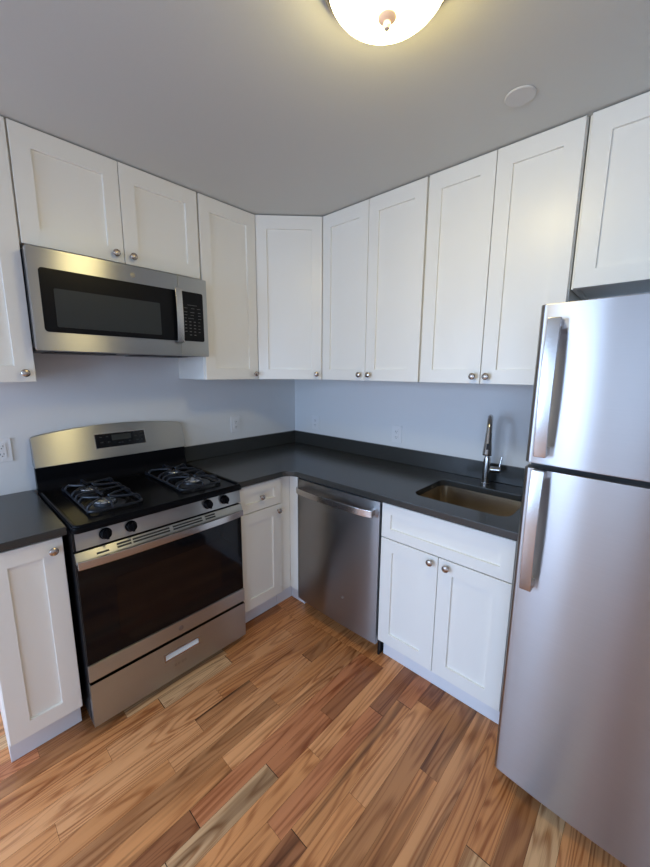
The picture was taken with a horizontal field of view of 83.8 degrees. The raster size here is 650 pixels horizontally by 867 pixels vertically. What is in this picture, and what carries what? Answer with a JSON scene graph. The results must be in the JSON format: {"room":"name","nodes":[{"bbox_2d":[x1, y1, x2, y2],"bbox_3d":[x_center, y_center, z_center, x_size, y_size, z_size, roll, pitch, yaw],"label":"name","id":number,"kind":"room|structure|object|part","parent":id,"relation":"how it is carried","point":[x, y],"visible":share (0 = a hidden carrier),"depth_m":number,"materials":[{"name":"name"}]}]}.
{"room":"kitchen","nodes":[
{"label":"kitchen","id":0,"kind":"room"},
{"bbox_2d":[0,353,294,496],"bbox_3d":[-1.856,0.066,1.417,0.120,2.490,4.840,9,13,42],"label":"wall","id":1,"kind":"structure","parent":0,"point":[69,391],"depth_m":2.06,"materials":[{"name":"paint"}]},
{"bbox_2d":[0,438,12,461],"bbox_3d":[-1.516,0.079,1.697,0.009,0.113,0.074,9,13,42],"label":"electrical outlet","id":2,"kind":"object","parent":1,"relation":"attached to","point":[6,454],"visible":1,"depth_m":1.71,"materials":[{"name":"white plastic"}]},
{"bbox_2d":[0,443,6,457],"bbox_3d":[-1.514,0.080,1.696,0.003,0.068,0.033,9,13,42],"label":"receptacle","id":3,"kind":"object","parent":2,"relation":"attached to","point":[3,446],"depth_m":1.70,"materials":[{"name":"white plastic"}]},
{"bbox_2d":[0,116,36,381],"bbox_3d":[-1.397,-0.698,1.425,0.359,0.976,0.272,9,13,42],"label":"upper cabinet","id":4,"kind":"object","parent":1,"relation":"attached to","point":[17,364],"visible":1,"depth_m":1.42,"materials":[{"name":"white paint"}]},
{"bbox_3d":[-1.211,-0.244,1.463,0.029,0.032,0.032,9,13,42],"label":"knob","id":5,"kind":"part","parent":4,"relation":"part of","materials":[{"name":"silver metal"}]},
{"bbox_2d":[4,118,199,278],"bbox_3d":[-1.043,-1.026,1.756,0.359,0.436,0.764,9,13,42],"label":"upper cabinet","id":6,"kind":"object","parent":1,"relation":"attached to","point":[69,198],"visible":0.93,"depth_m":1.59,"materials":[{"name":"white paint"}]},
{"bbox_3d":[-1.067,-0.985,1.526,0.019,0.432,0.376,9,13,42],"label":"door","id":7,"kind":"part","parent":6,"relation":"part of","materials":[{"name":"white paint"}]},
{"bbox_2d":[20,244,208,357],"bbox_3d":[-1.023,-0.590,1.801,0.428,0.398,0.752,9,13,42],"label":"microwave","id":8,"kind":"object","parent":6,"relation":"attached to","point":[77,304],"visible":0.99,"depth_m":1.61,"materials":[{"name":"silver metal"}]},
{"bbox_3d":[-1.034,-0.405,1.842,0.310,0.012,0.712,9,13,42],"label":"plate","id":9,"kind":"part","parent":8,"relation":"part of","materials":[{"name":"grey paint"}]},
{"bbox_3d":[-0.733,-0.594,1.821,0.028,0.262,0.034,9,13,42],"label":"handle","id":10,"kind":"part","parent":8,"relation":"part of","materials":[{"name":"metal"}]},
{"bbox_3d":[-0.697,-0.608,1.905,0.030,0.394,0.154,9,13,42],"label":"control panel","id":11,"kind":"part","parent":8,"relation":"part of","materials":[{"name":"silver metal"}]},
{"bbox_3d":[-0.949,-0.822,1.648,0.029,0.032,0.032,9,13,42],"label":"knob","id":12,"kind":"part","parent":6,"relation":"part of","materials":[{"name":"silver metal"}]},
{"bbox_3d":[-0.899,-0.831,1.702,0.029,0.032,0.032,9,13,42],"label":"knob","id":13,"kind":"part","parent":6,"relation":"part of","materials":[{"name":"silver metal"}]},
{"bbox_3d":[-0.810,-1.030,1.801,0.019,0.432,0.376,9,13,42],"label":"door","id":14,"kind":"part","parent":6,"relation":"part of","materials":[{"name":"white paint"}]},
{"bbox_2d":[178,193,258,379],"bbox_3d":[-0.658,-0.828,2.216,0.359,0.976,0.372,9,13,42],"label":"upper cabinet","id":15,"kind":"object","parent":1,"relation":"attached to","point":[226,233],"visible":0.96,"depth_m":2.12,"materials":[{"name":"white paint"}]},
{"bbox_2d":[231,416,239,431],"bbox_3d":[-0.648,-0.068,2.627,0.009,0.113,0.074,9,13,42],"label":"electrical outlet","id":16,"kind":"object","parent":1,"relation":"attached to","point":[235,421],"visible":1,"depth_m":2.62,"materials":[{"name":"white plastic"}]},
{"bbox_2d":[234,419,237,428],"bbox_3d":[-0.647,-0.068,2.625,0.003,0.068,0.033,9,13,42],"label":"receptacle","id":17,"kind":"object","parent":16,"relation":"attached to","point":[235,420],"depth_m":2.62,"materials":[{"name":"white plastic"}]},
{"bbox_2d":[184,430,294,461],"bbox_3d":[-0.590,0.081,2.709,0.019,0.100,0.968,9,13,42],"label":"backsplash","id":18,"kind":"structure","parent":1,"relation":"attached to","point":[208,450],"depth_m":2.64,"materials":[{"name":"grey stone"}]},
{"bbox_2d":[0,578,626,866],"bbox_3d":[-0.350,1.519,0.249,4.200,0.060,4.800,9,13,42],"label":"floor","id":19,"kind":"structure","parent":0,"point":[295,743],"depth_m":1.36,"materials":[{"name":"brown wood"}]},
{"bbox_2d":[0,536,82,761],"bbox_3d":[-1.307,0.804,1.575,0.646,0.888,0.236,9,13,42],"label":"base cabinet","id":20,"kind":"object","parent":19,"relation":"on","point":[41,697],"visible":0.95,"depth_m":1.38,"materials":[{"name":"white paint"}]},
{"bbox_2d":[0,490,66,551],"bbox_3d":[-1.307,0.348,1.502,0.638,0.032,0.256,9,13,42],"label":"countertop","id":21,"kind":"structure","parent":20,"relation":"on","point":[25,519],"depth_m":1.42,"materials":[{"name":"grey stone"}]},
{"bbox_3d":[-1.022,0.443,1.363,0.029,0.032,0.032,9,13,42],"label":"knob","id":22,"kind":"part","parent":20,"relation":"part of","materials":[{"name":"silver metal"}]},
{"bbox_2d":[29,421,245,727],"bbox_3d":[-0.931,0.583,1.899,0.689,1.219,0.760,9,13,42],"label":"gas range","id":23,"kind":"object","parent":19,"relation":"on","point":[152,544],"visible":0.99,"depth_m":1.71,"materials":[{"name":"silver metal"}]},
{"bbox_3d":[-0.969,0.418,1.392,0.021,0.073,0.008,9,13,42],"label":"panel","id":24,"kind":"part","parent":23,"relation":"part of","materials":[{"name":"black plastic"}]},
{"bbox_3d":[-1.154,0.280,1.772,0.137,0.014,0.137,9,13,42],"label":"burner","id":25,"kind":"part","parent":23,"relation":"part of","materials":[{"name":"black metal"}]},
{"bbox_3d":[-0.879,0.405,1.456,0.028,0.047,0.047,9,13,42],"label":"control knob","id":26,"kind":"part","parent":23,"relation":"part of","materials":[{"name":"black plastic"}]},
{"bbox_3d":[-0.978,0.308,1.612,0.160,0.014,0.160,9,13,42],"label":"burner","id":27,"kind":"part","parent":23,"relation":"part of","materials":[{"name":"black metal"}]},
{"bbox_3d":[-1.144,0.029,2.032,0.022,0.079,0.260,9,13,42],"label":"display trim","id":28,"kind":"part","parent":23,"relation":"part of","materials":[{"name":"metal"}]},
{"bbox_3d":[-0.813,0.393,1.526,0.028,0.047,0.047,9,13,42],"label":"control knob","id":29,"kind":"part","parent":23,"relation":"part of","materials":[{"name":"black plastic"}]},
{"bbox_2d":[37,464,241,534],"bbox_3d":[-0.929,0.285,1.848,0.660,0.033,0.758,9,13,42],"label":"cooktop","id":30,"kind":"object","parent":23,"relation":"in","point":[158,494],"depth_m":1.73,"materials":[{"name":"black metal"}]},
{"bbox_3d":[-0.718,0.698,1.719,0.018,0.566,0.756,9,13,42],"label":"oven door","id":31,"kind":"part","parent":23,"relation":"part of","materials":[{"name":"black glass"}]},
{"bbox_3d":[-0.712,0.374,1.666,0.023,0.071,0.746,9,13,42],"label":"control panel","id":32,"kind":"part","parent":23,"relation":"part of","materials":[{"name":"silver metal"}]},
{"bbox_3d":[-0.702,0.441,1.662,0.020,0.042,0.754,9,13,42],"label":"vent trim","id":33,"kind":"part","parent":23,"relation":"part of","materials":[{"name":"silver metal"}]},
{"bbox_3d":[-0.709,0.682,1.708,0.006,0.447,0.750,9,13,42],"label":"door glass","id":34,"kind":"part","parent":23,"relation":"part of","materials":[{"name":"black glass"}]},
{"bbox_3d":[-0.691,0.466,1.655,0.038,0.033,0.748,9,13,42],"label":"handle","id":35,"kind":"part","parent":23,"relation":"part of","materials":[{"name":"metal"}]},
{"bbox_3d":[-0.709,0.941,1.750,0.012,0.074,0.754,9,13,42],"label":"panel","id":36,"kind":"part","parent":23,"relation":"part of","materials":[{"name":"silver metal"}]},
{"bbox_3d":[-0.715,1.087,1.780,0.026,0.198,0.754,9,13,42],"label":"storage drawer","id":37,"kind":"part","parent":23,"relation":"part of","materials":[{"name":"silver metal"}]},
{"bbox_3d":[-0.869,0.230,2.077,0.122,0.014,0.122,9,13,42],"label":"burner","id":38,"kind":"part","parent":23,"relation":"part of","materials":[{"name":"black metal"}]},
{"bbox_3d":[-0.697,1.056,1.773,0.002,0.041,0.178,9,13,42],"label":"pull trim","id":39,"kind":"part","parent":23,"relation":"part of","materials":[{"name":"metal"}]},
{"bbox_3d":[-0.705,1.054,1.780,0.024,0.034,0.170,9,13,42],"label":"drawer pull","id":40,"kind":"part","parent":23,"relation":"part of","materials":[{"name":"white plastic"}]},
{"bbox_3d":[-0.704,0.257,1.927,0.175,0.014,0.175,9,13,42],"label":"burner","id":41,"kind":"part","parent":23,"relation":"part of","materials":[{"name":"black metal"}]},
{"bbox_3d":[-0.572,0.351,1.785,0.028,0.047,0.047,9,13,42],"label":"control knob","id":42,"kind":"part","parent":23,"relation":"part of","materials":[{"name":"black plastic"}]},
{"bbox_3d":[-0.510,0.340,1.852,0.028,0.047,0.047,9,13,42],"label":"control knob","id":43,"kind":"part","parent":23,"relation":"part of","materials":[{"name":"black plastic"}]},
{"bbox_2d":[239,476,305,622],"bbox_3d":[-0.528,0.671,2.385,0.681,0.888,0.455,9,13,42],"label":"base cabinet","id":44,"kind":"object","parent":19,"relation":"on","point":[269,520],"visible":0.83,"depth_m":2.19,"materials":[{"name":"white paint"}]},
{"bbox_3d":[-0.378,0.361,2.094,0.019,0.158,0.306,9,13,42],"label":"drawer","id":45,"kind":"part","parent":44,"relation":"part of","materials":[{"name":"white paint"}]},
{"bbox_3d":[-0.381,0.736,2.158,0.019,0.594,0.306,9,13,42],"label":"door","id":46,"kind":"part","parent":44,"relation":"part of","materials":[{"name":"white paint"}]},
{"bbox_3d":[-0.189,0.630,2.304,0.084,0.774,0.016,9,13,42],"label":"corner post","id":47,"kind":"part","parent":44,"relation":"part of","materials":[{"name":"white paint"}]},
{"bbox_2d":[296,477,383,654],"bbox_3d":[0.229,0.702,2.252,0.598,0.883,0.654,9,13,42],"label":"dishwasher","id":48,"kind":"object","parent":19,"relation":"on","point":[339,531],"visible":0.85,"depth_m":2.00,"materials":[{"name":"silver metal"}]},
{"bbox_3d":[0.036,0.367,1.970,0.541,0.036,0.062,9,13,42],"label":"handle","id":49,"kind":"part","parent":48,"relation":"part of","materials":[{"name":"metal"}]},
{"bbox_2d":[377,502,382,640],"bbox_3d":[0.258,0.655,2.276,0.595,0.790,0.568,9,13,42],"label":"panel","id":50,"kind":"object","parent":48,"relation":"in","point":[381,503],"depth_m":1.86,"materials":[{"name":"white wood"}]},
{"bbox_2d":[378,502,516,724],"bbox_3d":[0.701,0.769,1.864,0.610,0.888,0.646,9,13,42],"label":"base cabinet","id":51,"kind":"object","parent":19,"relation":"on","point":[445,591],"visible":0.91,"depth_m":1.61,"materials":[{"name":"white paint"}]},
{"bbox_2d":[184,430,524,540],"bbox_3d":[0.112,0.209,2.084,1.916,0.132,0.995,9,13,42],"label":"countertop","id":52,"kind":"structure","parent":51,"relation":"on","point":[396,476],"depth_m":2.16,"materials":[{"name":"grey stone"}]},
{"bbox_2d":[419,486,520,515],"bbox_3d":[0.706,0.437,1.786,0.485,0.206,0.384,9,13,42],"label":"sink","id":53,"kind":"object","parent":52,"relation":"in","point":[494,505],"visible":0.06,"depth_m":1.92,"materials":[{"name":"metal"}]},
{"bbox_2d":[481,415,502,484],"bbox_3d":[0.851,0.097,1.833,0.098,0.382,0.228,5,11,25],"label":"faucet","id":54,"kind":"object","parent":52,"relation":"on","point":[487,449],"visible":1,"depth_m":1.90,"materials":[{"name":"silver metal"}]},
{"bbox_3d":[0.835,0.020,1.843,0.025,0.234,0.179,5,11,25],"label":"spout","id":55,"kind":"part","parent":54,"relation":"part of","materials":[{"name":"silver metal"}]},
{"bbox_3d":[0.905,0.192,1.925,0.052,0.033,0.033,5,11,25],"label":"handle","id":56,"kind":"part","parent":54,"relation":"part of","materials":[{"name":"silver metal"}]},
{"bbox_3d":[0.396,0.818,1.765,0.302,0.577,0.019,9,13,42],"label":"door","id":57,"kind":"part","parent":51,"relation":"part of","materials":[{"name":"white paint"}]},
{"bbox_3d":[0.470,0.579,1.624,0.032,0.032,0.029,9,13,42],"label":"knob","id":58,"kind":"part","parent":51,"relation":"part of","materials":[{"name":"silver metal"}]},
{"bbox_3d":[0.525,0.588,1.574,0.032,0.032,0.029,9,13,42],"label":"knob","id":59,"kind":"part","parent":51,"relation":"part of","materials":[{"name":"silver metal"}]},
{"bbox_3d":[0.511,0.460,1.599,0.606,0.175,0.019,9,13,42],"label":"false drawer","id":60,"kind":"part","parent":51,"relation":"part of","materials":[{"name":"white paint"}]},
{"bbox_3d":[0.620,0.854,1.562,0.302,0.577,0.019,9,13,42],"label":"door","id":61,"kind":"part","parent":51,"relation":"part of","materials":[{"name":"white paint"}]},
{"bbox_2d":[494,293,649,866],"bbox_3d":[1.155,0.452,1.223,0.760,1.713,0.832,9,13,42],"label":"refrigerator","id":62,"kind":"object","parent":19,"relation":"on","point":[573,734],"visible":1,"depth_m":1.06,"materials":[{"name":"grey metal"}]},
{"bbox_3d":[0.650,0.305,1.136,0.034,0.396,0.056,9,13,42],"label":"handle","id":63,"kind":"part","parent":62,"relation":"part of","materials":[{"name":"metal"}]},
{"bbox_3d":[0.653,-0.129,1.062,0.034,0.406,0.056,9,13,42],"label":"handle","id":64,"kind":"part","parent":62,"relation":"part of","materials":[{"name":"metal"}]},
{"bbox_3d":[0.932,-0.103,0.878,0.760,0.479,0.080,9,13,42],"label":"freezer door","id":65,"kind":"part","parent":62,"relation":"part of","materials":[{"name":"silver metal"}]},
{"bbox_2d":[0,0,649,216],"bbox_3d":[-0.332,-0.965,-0.175,4.240,0.100,4.840,9,13,42],"label":"ceiling","id":66,"kind":"structure","parent":0,"point":[256,107],"depth_m":1.19,"materials":[{"name":"paint"}]},
{"bbox_2d":[325,0,444,44],"bbox_3d":[0.146,-1.017,0.844,0.330,0.132,0.330,9,13,42],"label":"ceiling light","id":67,"kind":"object","parent":66,"relation":"attached to","point":[375,22],"visible":1,"depth_m":0.86,"materials":[{"name":"white glass"}]},
{"bbox_2d":[504,85,535,106],"bbox_3d":[0.662,-1.143,1.229,0.096,0.006,0.096,9,13,42],"label":"cover plate","id":68,"kind":"object","parent":66,"relation":"attached to","point":[521,95],"visible":1,"depth_m":1.22,"materials":[{"name":"grey plastic"}]},
{"bbox_2d":[295,292,649,467],"bbox_3d":[1.302,0.038,1.715,4.120,2.490,0.120,9,13,42],"label":"wall","id":69,"kind":"structure","parent":0,"point":[450,419],"depth_m":2.24,"materials":[{"name":"paint"}]},
{"bbox_2d":[255,215,322,379],"bbox_3d":[-0.228,-0.870,2.486,0.622,0.976,0.616,9,13,42],"label":"upper cabinet","id":70,"kind":"object","parent":69,"relation":"attached to","point":[289,249],"visible":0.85,"depth_m":2.26,"materials":[{"name":"white paint"}]},
{"bbox_2d":[312,415,318,429],"bbox_3d":[-0.076,-0.089,2.892,0.074,0.113,0.009,9,13,42],"label":"electrical outlet","id":71,"kind":"object","parent":69,"relation":"attached to","point":[315,419],"visible":1,"depth_m":2.89,"materials":[{"name":"white plastic"}]},
{"bbox_2d":[322,176,429,381],"bbox_3d":[0.337,-0.808,2.145,0.690,0.976,0.359,9,13,42],"label":"upper cabinet","id":72,"kind":"object","parent":69,"relation":"attached to","point":[374,249],"visible":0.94,"depth_m":2.00,"materials":[{"name":"white paint"}]},
{"bbox_3d":[0.116,-0.810,2.158,0.340,0.972,0.019,9,13,42],"label":"door","id":73,"kind":"part","parent":72,"relation":"part of","materials":[{"name":"white paint"}]},
{"bbox_3d":[0.368,-0.769,1.929,0.340,0.972,0.019,9,13,42],"label":"door","id":74,"kind":"part","parent":72,"relation":"part of","materials":[{"name":"white paint"}]},
{"bbox_2d":[392,425,401,442],"bbox_3d":[0.473,0.004,2.394,0.074,0.113,0.009,9,13,42],"label":"electrical outlet","id":75,"kind":"object","parent":69,"relation":"attached to","point":[396,430],"visible":1,"depth_m":2.39,"materials":[{"name":"white plastic"}]},
{"bbox_2d":[394,429,398,438],"bbox_3d":[0.472,0.005,2.392,0.033,0.068,0.003,9,13,42],"label":"receptacle","id":76,"kind":"object","parent":75,"relation":"attached to","point":[396,431],"depth_m":2.39,"materials":[{"name":"white plastic"}]},
{"bbox_2d":[294,430,524,486],"bbox_3d":[0.443,0.135,2.435,1.916,0.100,0.020,9,13,42],"label":"backsplash","id":77,"kind":"structure","parent":69,"relation":"attached to","point":[510,475],"depth_m":2.30,"materials":[{"name":"grey stone"}]},
{"bbox_2d":[420,116,589,384],"bbox_3d":[0.822,-0.730,1.705,0.620,0.976,0.359,9,13,42],"label":"upper cabinet","id":78,"kind":"object","parent":69,"relation":"attached to","point":[502,227],"visible":0.99,"depth_m":1.56,"materials":[{"name":"white paint"}]},
{"bbox_3d":[0.613,-0.729,1.706,0.305,0.972,0.019,9,13,42],"label":"door","id":79,"kind":"part","parent":78,"relation":"part of","materials":[{"name":"white paint"}]},
{"bbox_3d":[0.684,-0.266,1.682,0.032,0.032,0.029,9,13,42],"label":"knob","id":80,"kind":"part","parent":78,"relation":"part of","materials":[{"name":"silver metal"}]},
{"bbox_3d":[0.729,-0.259,1.642,0.032,0.032,0.029,9,13,42],"label":"knob","id":81,"kind":"part","parent":78,"relation":"part of","materials":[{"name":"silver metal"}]},
{"bbox_3d":[0.839,-0.693,1.501,0.305,0.972,0.019,9,13,42],"label":"door","id":82,"kind":"part","parent":78,"relation":"part of","materials":[{"name":"white paint"}]},
{"bbox_2d":[571,91,649,299],"bbox_3d":[1.358,-0.830,1.208,0.798,0.603,0.330,9,13,42],"label":"upper cabinet","id":83,"kind":"object","parent":69,"relation":"attached to","point":[612,252],"visible":0.91,"depth_m":1.29,"materials":[{"name":"white paint"}]}
]}

